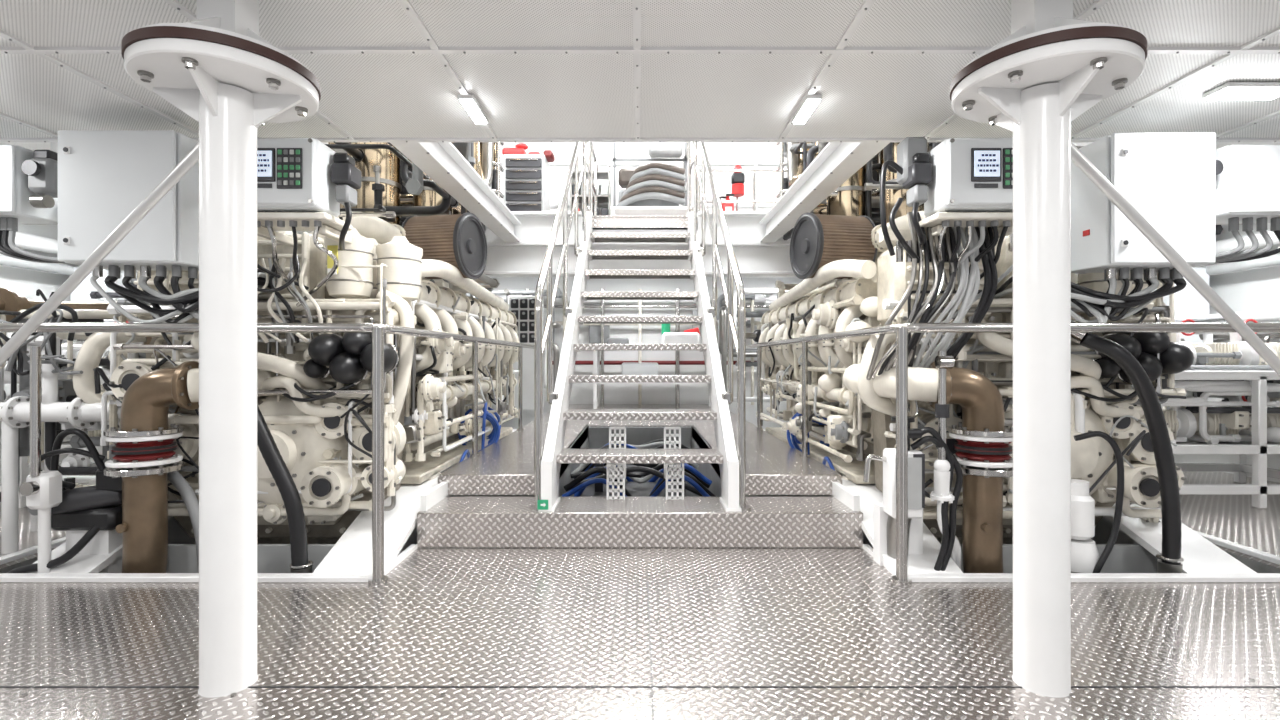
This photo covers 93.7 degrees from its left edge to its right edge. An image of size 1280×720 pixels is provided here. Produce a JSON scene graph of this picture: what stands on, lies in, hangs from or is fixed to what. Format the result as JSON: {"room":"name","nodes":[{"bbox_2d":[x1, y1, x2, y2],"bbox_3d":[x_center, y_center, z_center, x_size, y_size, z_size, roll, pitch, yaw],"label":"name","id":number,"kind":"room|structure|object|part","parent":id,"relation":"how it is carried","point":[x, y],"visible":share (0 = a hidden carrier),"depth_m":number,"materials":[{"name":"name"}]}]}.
{"room":"mechanical room","nodes":[
{"label":"mechanical room","id":0,"kind":"room"},
{"bbox_2d":[0,557,37,572],"bbox_3d":[-3.010,1.260,5.800,0.030,0.560,6.400,0,0,0],"label":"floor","id":1,"kind":"structure","parent":0,"point":[30,561],"depth_m":2.89,"materials":[{"name":"paint"}]},
{"bbox_2d":[0,224,136,475],"bbox_3d":[-5.050,-0.840,3.700,0.100,5.000,10.600,0,0,0],"label":"wall","id":2,"kind":"structure","parent":0,"point":[25,282],"depth_m":4.96,"materials":[{"name":"white paint"}]},
{"bbox_2d":[0,231,136,301],"bbox_3d":[-3.955,-0.149,5.899,1.977,1.942,6.001,0,0,0],"label":"wall","id":3,"kind":"structure","parent":0,"point":[85,291],"depth_m":4.95,"materials":[{"name":"white paint"}]},
{"bbox_2d":[490,142,786,216],"bbox_3d":[0.000,-2.340,7.838,6.000,2.100,0.125,0,0,0],"label":"wall","id":4,"kind":"structure","parent":0,"point":[721,155],"depth_m":7.80,"materials":[{"name":"white paint"}]},
{"bbox_2d":[322,142,1091,239],"bbox_3d":[0.000,-2.219,5.960,6.000,2.442,6.080,0,0,0],"label":"pipework","id":5,"kind":"object","parent":4,"relation":"attached to","point":[412,182],"depth_m":4.33,"materials":[{"name":"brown metal"}]},
{"bbox_3d":[2.099,-1.747,4.613,1.641,1.476,2.094,0,0,0],"label":"casing pipework","id":6,"kind":"part","parent":5,"relation":"part of","materials":[{"name":"white metal"}]},
{"bbox_2d":[483,211,795,276],"bbox_3d":[0.000,-1.103,6.740,5.900,0.595,2.220,0,0,0],"label":"cross beam","id":7,"kind":"structure","parent":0,"point":[524,258],"depth_m":5.71,"materials":[{"name":"metal"}]},
{"bbox_2d":[503,154,549,210],"bbox_3d":[-1.240,-1.790,6.585,0.440,0.820,0.431,0,0,0],"label":"base cabinet","id":8,"kind":"object","parent":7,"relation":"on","point":[526,177],"visible":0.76,"depth_m":6.38,"materials":[{"name":"grey metal"}]},
{"bbox_2d":[502,143,554,161],"bbox_3d":[-1.215,-2.272,6.562,0.530,0.145,0.275,0,0,0],"label":"tool case","id":9,"kind":"object","parent":8,"relation":"on","point":[520,148],"visible":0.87,"depth_m":6.46,"materials":[{"name":"paint"}]},
{"bbox_2d":[570,166,610,216],"bbox_3d":[-0.620,-1.890,7.600,0.500,1.040,0.300,0,0,0],"label":"wall rack","id":10,"kind":"object","parent":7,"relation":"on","point":[605,197],"visible":0.38,"depth_m":7.45,"materials":[{"name":"metal"}]},
{"bbox_2d":[610,142,686,214],"bbox_3d":[0.120,-2.030,6.900,0.900,1.320,0.400,0,0,0],"label":"shelf","id":11,"kind":"object","parent":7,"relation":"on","point":[657,152],"visible":0.53,"depth_m":6.90,"materials":[{"name":"white metal"}]},
{"bbox_2d":[616,162,684,205],"bbox_3d":[0.104,-1.964,6.801,0.810,0.518,0.195,0,0,9],"label":"flexible duct","id":12,"kind":"object","parent":11,"relation":"on","point":[652,180],"visible":0.94,"depth_m":6.73,"materials":[{"name":"grey plastic"}]},
{"bbox_2d":[719,194,733,210],"bbox_3d":[0.931,-1.580,6.495,0.175,0.420,0.147,0,0,0],"label":"fire extinguisher","id":13,"kind":"object","parent":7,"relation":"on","point":[725,206],"visible":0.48,"depth_m":6.45,"materials":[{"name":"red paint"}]},
{"bbox_2d":[731,165,744,210],"bbox_3d":[1.060,-1.740,6.500,0.140,0.740,0.140,0,0,0],"label":"fire extinguisher","id":14,"kind":"object","parent":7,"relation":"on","point":[737,178],"visible":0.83,"depth_m":6.45,"materials":[{"name":"red paint"}]},
{"bbox_2d":[698,169,786,211],"bbox_3d":[1.700,-1.688,6.300,2.200,0.636,0.032,0,0,0],"label":"pipe rail","id":15,"kind":"object","parent":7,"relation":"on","point":[754,201],"visible":0.16,"depth_m":6.29,"materials":[{"name":"silver metal"}]},
{"bbox_2d":[0,472,1279,719],"bbox_3d":[0.000,0.979,3.700,10.000,0.043,10.600,0,0,0],"label":"floor","id":16,"kind":"structure","parent":0,"point":[451,633],"depth_m":2.05,"materials":[{"name":"metal"}]},
{"bbox_2d":[0,319,142,508],"bbox_3d":[-4.029,0.315,4.310,1.432,1.289,0.875,0,0,0],"label":"pump skid","id":17,"kind":"object","parent":16,"relation":"on","point":[24,467],"visible":0.02,"depth_m":4.04,"materials":[{"name":"white paint"}]},
{"bbox_2d":[0,288,151,553],"bbox_3d":[-3.478,0.281,3.210,1.845,1.359,0.642,0,0,0],"label":"pipe","id":18,"kind":"object","parent":16,"relation":"on","point":[60,404],"visible":0.56,"depth_m":3.05,"materials":[{"name":"white metal"}]},
{"bbox_2d":[0,142,198,366],"bbox_3d":[-1.900,0.125,1.880,1.228,1.670,0.099,0,0,7],"label":"diagonal brace","id":19,"kind":"object","parent":16,"relation":"on","point":[192,157],"visible":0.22,"depth_m":1.87,"materials":[{"name":"white paint"}]},
{"bbox_2d":[121,0,320,697],"bbox_3d":[-1.220,-0.070,1.780,0.482,2.060,0.482,0,0,0],"label":"support column","id":20,"kind":"structure","parent":16,"relation":"on","point":[216,67],"depth_m":1.72,"materials":[{"name":"white metal"}]},
{"bbox_2d":[0,323,542,584],"bbox_3d":[-2.998,0.400,4.740,3.805,1.121,4.361,0,0,0],"label":"guard railing","id":21,"kind":"object","parent":16,"relation":"on","point":[377,330],"visible":0.81,"depth_m":2.58,"materials":[{"name":"silver metal"}]},
{"bbox_2d":[0,530,1279,582],"bbox_3d":[0.000,0.948,5.768,6.090,0.026,6.365,0,0,0],"label":"trim","id":22,"kind":"structure","parent":16,"relation":"on","point":[4,577],"depth_m":2.59,"materials":[{"name":"white paint"}]},
{"bbox_2d":[737,323,1279,584],"bbox_3d":[2.998,0.400,4.740,3.805,1.121,4.361,0,0,0],"label":"guard railing","id":23,"kind":"object","parent":16,"relation":"on","point":[901,330],"visible":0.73,"depth_m":2.58,"materials":[{"name":"silver metal"}]},
{"bbox_2d":[950,0,1147,697],"bbox_3d":[1.190,-0.070,1.780,0.482,2.060,0.482,0,0,0],"label":"support column","id":24,"kind":"structure","parent":16,"relation":"on","point":[1053,66],"depth_m":1.72,"materials":[{"name":"white metal"}]},
{"bbox_2d":[1071,142,1279,375],"bbox_3d":[1.870,0.125,1.880,1.228,1.670,0.099,0,0,-7],"label":"diagonal brace","id":25,"kind":"object","parent":16,"relation":"on","point":[1077,157],"visible":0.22,"depth_m":1.87,"materials":[{"name":"white paint"}]},
{"bbox_2d":[1132,316,1279,508],"bbox_3d":[4.011,0.319,4.304,1.451,1.281,0.862,0,0,0],"label":"metal frame","id":26,"kind":"object","parent":16,"relation":"on","point":[1242,424],"visible":0.57,"depth_m":3.99,"materials":[{"name":"white paint"}]},
{"bbox_2d":[0,142,1279,233],"bbox_3d":[0.000,-1.240,6.000,10.000,0.100,6.000,0,0,0],"label":"ceiling","id":27,"kind":"structure","parent":0,"point":[33,146],"depth_m":3.31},
{"bbox_2d":[0,142,64,262],"bbox_3d":[-2.913,-0.814,2.942,0.619,0.692,0.415,0,0,0],"label":"junction box","id":28,"kind":"object","parent":27,"relation":"attached to","point":[28,178],"visible":0.71,"depth_m":2.79,"materials":[{"name":"grey metal"}]},
{"bbox_2d":[390,142,520,241],"bbox_3d":[-1.199,-1.200,4.340,0.152,0.200,2.680,0,0,0],"label":"beam","id":29,"kind":"structure","parent":27,"relation":"attached to","point":[442,162],"depth_m":3.97,"materials":[{"name":"white metal"}]},
{"bbox_2d":[759,142,889,241],"bbox_3d":[1.199,-1.200,4.340,0.152,0.200,2.680,0,0,0],"label":"beam","id":30,"kind":"structure","parent":27,"relation":"attached to","point":[837,162],"depth_m":3.96,"materials":[{"name":"white metal"}]},
{"bbox_2d":[1007,225,1279,409],"bbox_3d":[3.952,-0.157,5.900,1.976,1.955,6.000,0,0,0],"label":"outboard pipework","id":31,"kind":"object","parent":27,"relation":"hanging from","point":[1189,303],"visible":0.02,"depth_m":4.98,"materials":[{"name":"white paint"}]},
{"bbox_2d":[1202,82,1279,99],"bbox_3d":[2.460,-1.083,2.420,0.285,0.028,0.115,0,0,0],"label":"recessed light","id":32,"kind":"object","parent":27,"relation":"in","point":[1229,90],"visible":1,"depth_m":2.40,"materials":[{"name":"white paint"}]},
{"bbox_2d":[0,0,1279,141],"bbox_3d":[0.000,-1.142,0.750,10.000,0.116,4.500,0,0,0],"label":"ceiling","id":33,"kind":"structure","parent":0,"point":[385,70],"depth_m":2.26,"materials":[{"name":"white paint"}]},
{"bbox_2d":[458,94,488,123],"bbox_3d":[-0.720,-1.083,2.600,0.065,0.028,0.255,0,0,0],"label":"strip light","id":34,"kind":"object","parent":33,"relation":"attached to","point":[469,102],"depth_m":2.56,"materials":[{"name":"white plastic"}]},
{"bbox_2d":[791,94,821,123],"bbox_3d":[0.720,-1.083,2.600,0.065,0.028,0.255,0,0,0],"label":"strip light","id":35,"kind":"object","parent":33,"relation":"attached to","point":[810,102],"depth_m":2.56,"materials":[{"name":"white plastic"}]},
{"bbox_2d":[465,277,817,428],"bbox_3d":[0.000,0.160,9.050,10.000,2.900,0.100,0,0,0],"label":"wall","id":36,"kind":"structure","parent":0,"point":[581,393],"depth_m":9.00,"materials":[{"name":"white paint"}]},
{"bbox_2d":[1132,223,1279,482],"bbox_3d":[5.050,-0.840,3.700,0.100,5.000,10.600,0,0,0],"label":"wall","id":37,"kind":"structure","parent":0,"point":[1258,288],"depth_m":4.96,"materials":[{"name":"white paint"}]},
{"bbox_2d":[1225,551,1279,572],"bbox_3d":[3.010,1.260,5.800,0.030,0.560,6.400,0,0,0],"label":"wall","id":38,"kind":"structure","parent":0,"point":[1258,567],"depth_m":2.92,"materials":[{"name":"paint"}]},
{"bbox_3d":[0.000,1.580,5.800,10.000,0.040,6.400,0,0,0],"label":"floor","id":39,"kind":"structure","parent":0,"visible":0},
{"bbox_2d":[19,346,61,572],"bbox_3d":[-2.660,0.740,2.665,0.100,1.600,0.130,0,0,0],"label":"valve standpipe","id":40,"kind":"object","parent":39,"relation":"on","point":[42,490],"visible":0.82,"depth_m":2.64,"materials":[{"name":"silver metal"}]},
{"bbox_2d":[7,428,198,572],"bbox_3d":[-2.473,0.936,2.837,0.932,1.248,0.281,0,0,-9],"label":"pump","id":41,"kind":"object","parent":39,"relation":"on","point":[89,516],"visible":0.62,"depth_m":2.77,"materials":[{"name":"grey metal"}]},
{"bbox_2d":[103,361,283,572],"bbox_3d":[-2.096,0.790,2.927,0.848,1.571,0.361,0,0,-37],"label":"pipe","id":42,"kind":"object","parent":39,"relation":"on","point":[144,454],"visible":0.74,"depth_m":2.73,"materials":[{"name":"brown metal"}]},
{"bbox_2d":[31,205,519,572],"bbox_3d":[-1.914,0.293,4.469,1.804,2.493,3.702,0,0,0],"label":"engine","id":43,"kind":"object","parent":39,"relation":"on","point":[418,273],"visible":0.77,"depth_m":3.04,"materials":[{"name":"beige metal"}]},
{"bbox_2d":[58,130,274,322],"bbox_3d":[-2.182,-0.576,2.897,0.701,0.838,0.642,0,0,0],"label":"upper cabinet","id":44,"kind":"object","parent":43,"relation":"attached to","point":[104,175],"visible":0.67,"depth_m":2.59,"materials":[{"name":"white metal"}]},
{"bbox_2d":[257,138,361,306],"bbox_3d":[-1.568,-0.611,2.861,0.546,0.708,0.579,0,0,0],"label":"control panel","id":45,"kind":"object","parent":43,"relation":"attached to","point":[303,183],"visible":0.81,"depth_m":2.65,"materials":[{"name":"white metal"}]},
{"bbox_2d":[257,255,323,342],"bbox_3d":[-1.731,-0.294,2.858,0.399,0.423,0.263,0,0,0],"label":"wiring","id":46,"kind":"object","parent":45,"relation":"hanging from","point":[299,272],"depth_m":2.88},
{"bbox_2d":[328,142,492,224],"bbox_3d":[-1.892,-1.815,4.914,1.415,2.250,1.103,0,0,-16],"label":"exhaust stack","id":47,"kind":"object","parent":43,"relation":"on","point":[389,163],"visible":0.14,"depth_m":4.43,"materials":[{"name":"metal"}]},
{"bbox_2d":[458,402,500,462],"bbox_3d":[-1.249,0.920,4.587,0.350,1.184,1.467,0,0,-12],"label":"hose","id":48,"kind":"object","parent":43,"relation":"attached to","point":[494,436],"visible":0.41,"depth_m":4.80,"materials":[{"name":"blue rubber"}]},
{"bbox_2d":[257,404,312,572],"bbox_3d":[-1.722,0.742,2.743,0.460,1.596,0.106,0,0,6],"label":"hose","id":49,"kind":"object","parent":39,"relation":"on","point":[300,563],"visible":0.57,"depth_m":2.69,"materials":[{"name":"rubber"}]},
{"bbox_2d":[562,427,716,496],"bbox_3d":[0.000,1.110,4.901,1.032,0.900,2.049,0,0,0],"label":"bundle","id":50,"kind":"object","parent":39,"relation":"on","point":[590,479],"visible":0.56,"depth_m":4.44,"materials":[{"name":"black rubber"},{"name":"blue rubber"},{"name":"grey plastic"}]},
{"bbox_2d":[417,404,862,547],"bbox_3d":[0.000,1.100,6.005,2.330,0.880,5.890,0,0,0],"label":"step","id":51,"kind":"structure","parent":39,"relation":"on","point":[484,500],"depth_m":3.15,"materials":[{"name":"metal"}]},
{"bbox_2d":[537,500,547,509],"bbox_3d":[-0.500,0.745,3.088,0.055,0.050,0.008,0,0,0],"label":"arrow sign","id":52,"kind":"object","parent":51,"relation":"on","point":[541,504],"visible":1,"depth_m":3.09,"materials":[{"name":"green paint"}]},
{"bbox_2d":[466,288,788,404],"bbox_3d":[0.099,-0.190,8.554,5.404,1.700,0.827,0,0,0],"label":"aft pipework","id":53,"kind":"object","parent":51,"relation":"on","point":[598,333],"visible":0.25,"depth_m":8.77,"materials":[{"name":"white metal"}]},
{"bbox_2d":[508,296,542,409],"bbox_3d":[-1.520,-0.090,7.990,0.420,1.500,0.320,0,0,0],"label":"switch panel","id":54,"kind":"object","parent":53,"relation":"attached to","point":[522,307],"visible":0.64,"depth_m":7.85,"materials":[{"name":"white paint"}]},
{"bbox_2d":[529,142,750,510],"bbox_3d":[0.000,-0.800,5.395,1.170,3.233,4.610,0,0,0],"label":"staircase","id":55,"kind":"structure","parent":51,"relation":"on","point":[547,467],"depth_m":3.82,"materials":[{"name":"white metal"}]},
{"bbox_2d":[593,324,718,408],"bbox_3d":[0.200,0.085,8.300,1.700,1.150,0.600,0,0,0],"label":"workbench","id":56,"kind":"object","parent":51,"relation":"on","point":[690,336],"visible":0.62,"depth_m":8.08,"materials":[{"name":"white paint"}]},
{"bbox_2d":[863,416,962,570],"bbox_3d":[1.260,0.868,2.757,0.380,1.335,0.281,0,0,36],"label":"filter","id":57,"kind":"object","parent":39,"relation":"on","point":[884,514],"visible":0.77,"depth_m":2.70,"materials":[{"name":"white paint"}]},
{"bbox_2d":[843,361,1012,572],"bbox_3d":[1.386,0.790,2.927,0.848,1.571,0.361,0,0,37],"label":"pipe","id":58,"kind":"object","parent":39,"relation":"on","point":[983,449],"visible":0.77,"depth_m":2.73,"materials":[{"name":"brown metal"}]},
{"bbox_2d":[930,351,960,569],"bbox_3d":[1.423,0.760,2.772,0.106,1.600,0.262,0,0,43],"label":"valve standpipe","id":59,"kind":"object","parent":39,"relation":"on","point":[943,362],"visible":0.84,"depth_m":2.70,"materials":[{"name":"silver metal"}]},
{"bbox_2d":[756,211,1255,574],"bbox_3d":[1.894,0.293,4.470,1.750,2.493,3.660,0,0,0],"label":"engine","id":60,"kind":"object","parent":39,"relation":"on","point":[860,285],"visible":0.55,"depth_m":3.07,"materials":[{"name":"beige metal"}]},
{"bbox_2d":[746,330,762,425],"bbox_3d":[1.098,0.169,5.958,0.362,0.982,0.141,0,0,-22],"label":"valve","id":61,"kind":"object","parent":60,"relation":"attached to","point":[755,335],"visible":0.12,"depth_m":5.94,"materials":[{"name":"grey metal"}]},
{"bbox_2d":[787,412,834,470],"bbox_3d":[1.237,0.920,4.287,0.352,1.184,1.467,0,0,11],"label":"hose","id":62,"kind":"object","parent":60,"relation":"attached to","point":[795,441],"visible":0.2,"depth_m":4.51,"materials":[{"name":"blue rubber"}]},
{"bbox_2d":[787,142,928,223],"bbox_3d":[1.892,-1.815,4.914,1.415,2.250,1.103,0,0,16],"label":"exhaust stack","id":63,"kind":"object","parent":60,"relation":"on","point":[850,199],"visible":0.09,"depth_m":4.56,"materials":[{"name":"metal"}]},
{"bbox_2d":[902,138,1012,317],"bbox_3d":[1.493,-0.583,2.861,0.546,0.764,0.579,0,0,0],"label":"control panel","id":64,"kind":"object","parent":60,"relation":"attached to","point":[959,182],"visible":0.65,"depth_m":2.65,"materials":[{"name":"white metal"}]},
{"bbox_2d":[866,137,997,379],"bbox_3d":[1.380,-0.424,2.891,0.555,1.192,0.336,0,0,0],"label":"wiring","id":65,"kind":"object","parent":64,"relation":"hanging from","point":[908,240],"depth_m":2.78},
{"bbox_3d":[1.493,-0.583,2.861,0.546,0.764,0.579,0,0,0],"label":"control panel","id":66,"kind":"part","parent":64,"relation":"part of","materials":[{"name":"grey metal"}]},
{"bbox_2d":[994,133,1214,322],"bbox_3d":[2.171,-0.568,2.901,0.652,0.834,0.659,0,0,0],"label":"upper cabinet","id":67,"kind":"object","parent":60,"relation":"attached to","point":[1168,178],"visible":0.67,"depth_m":2.59,"materials":[{"name":"white metal"}]},
{"bbox_2d":[1083,229,1089,236],"bbox_3d":[2.038,-0.580,2.740,0.003,0.025,0.040,0,0,0],"label":"warning label","id":68,"kind":"object","parent":67,"relation":"attached to","point":[1086,232],"visible":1,"depth_m":2.74,"materials":[{"name":"red paint"}]},
{"bbox_2d":[1215,145,1279,262],"bbox_3d":[2.821,-0.814,2.942,0.757,0.692,0.415,0,0,0],"label":"junction box","id":69,"kind":"object","parent":60,"relation":"attached to","point":[1247,177],"visible":0.5,"depth_m":2.74,"materials":[{"name":"grey metal"}]},
{"bbox_2d":[1071,431,1123,572],"bbox_3d":[2.055,0.932,2.773,0.240,1.217,0.185,0,0,0],"label":"filter","id":70,"kind":"object","parent":39,"relation":"on","point":[1085,558],"visible":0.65,"depth_m":2.71,"materials":[{"name":"white paint"}]},
{"bbox_2d":[1071,319,1183,572],"bbox_3d":[2.214,0.671,2.759,0.488,1.739,0.164,0,0,18],"label":"hose","id":71,"kind":"object","parent":39,"relation":"on","point":[1170,559],"visible":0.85,"depth_m":2.70,"materials":[{"name":"rubber"}]}
]}

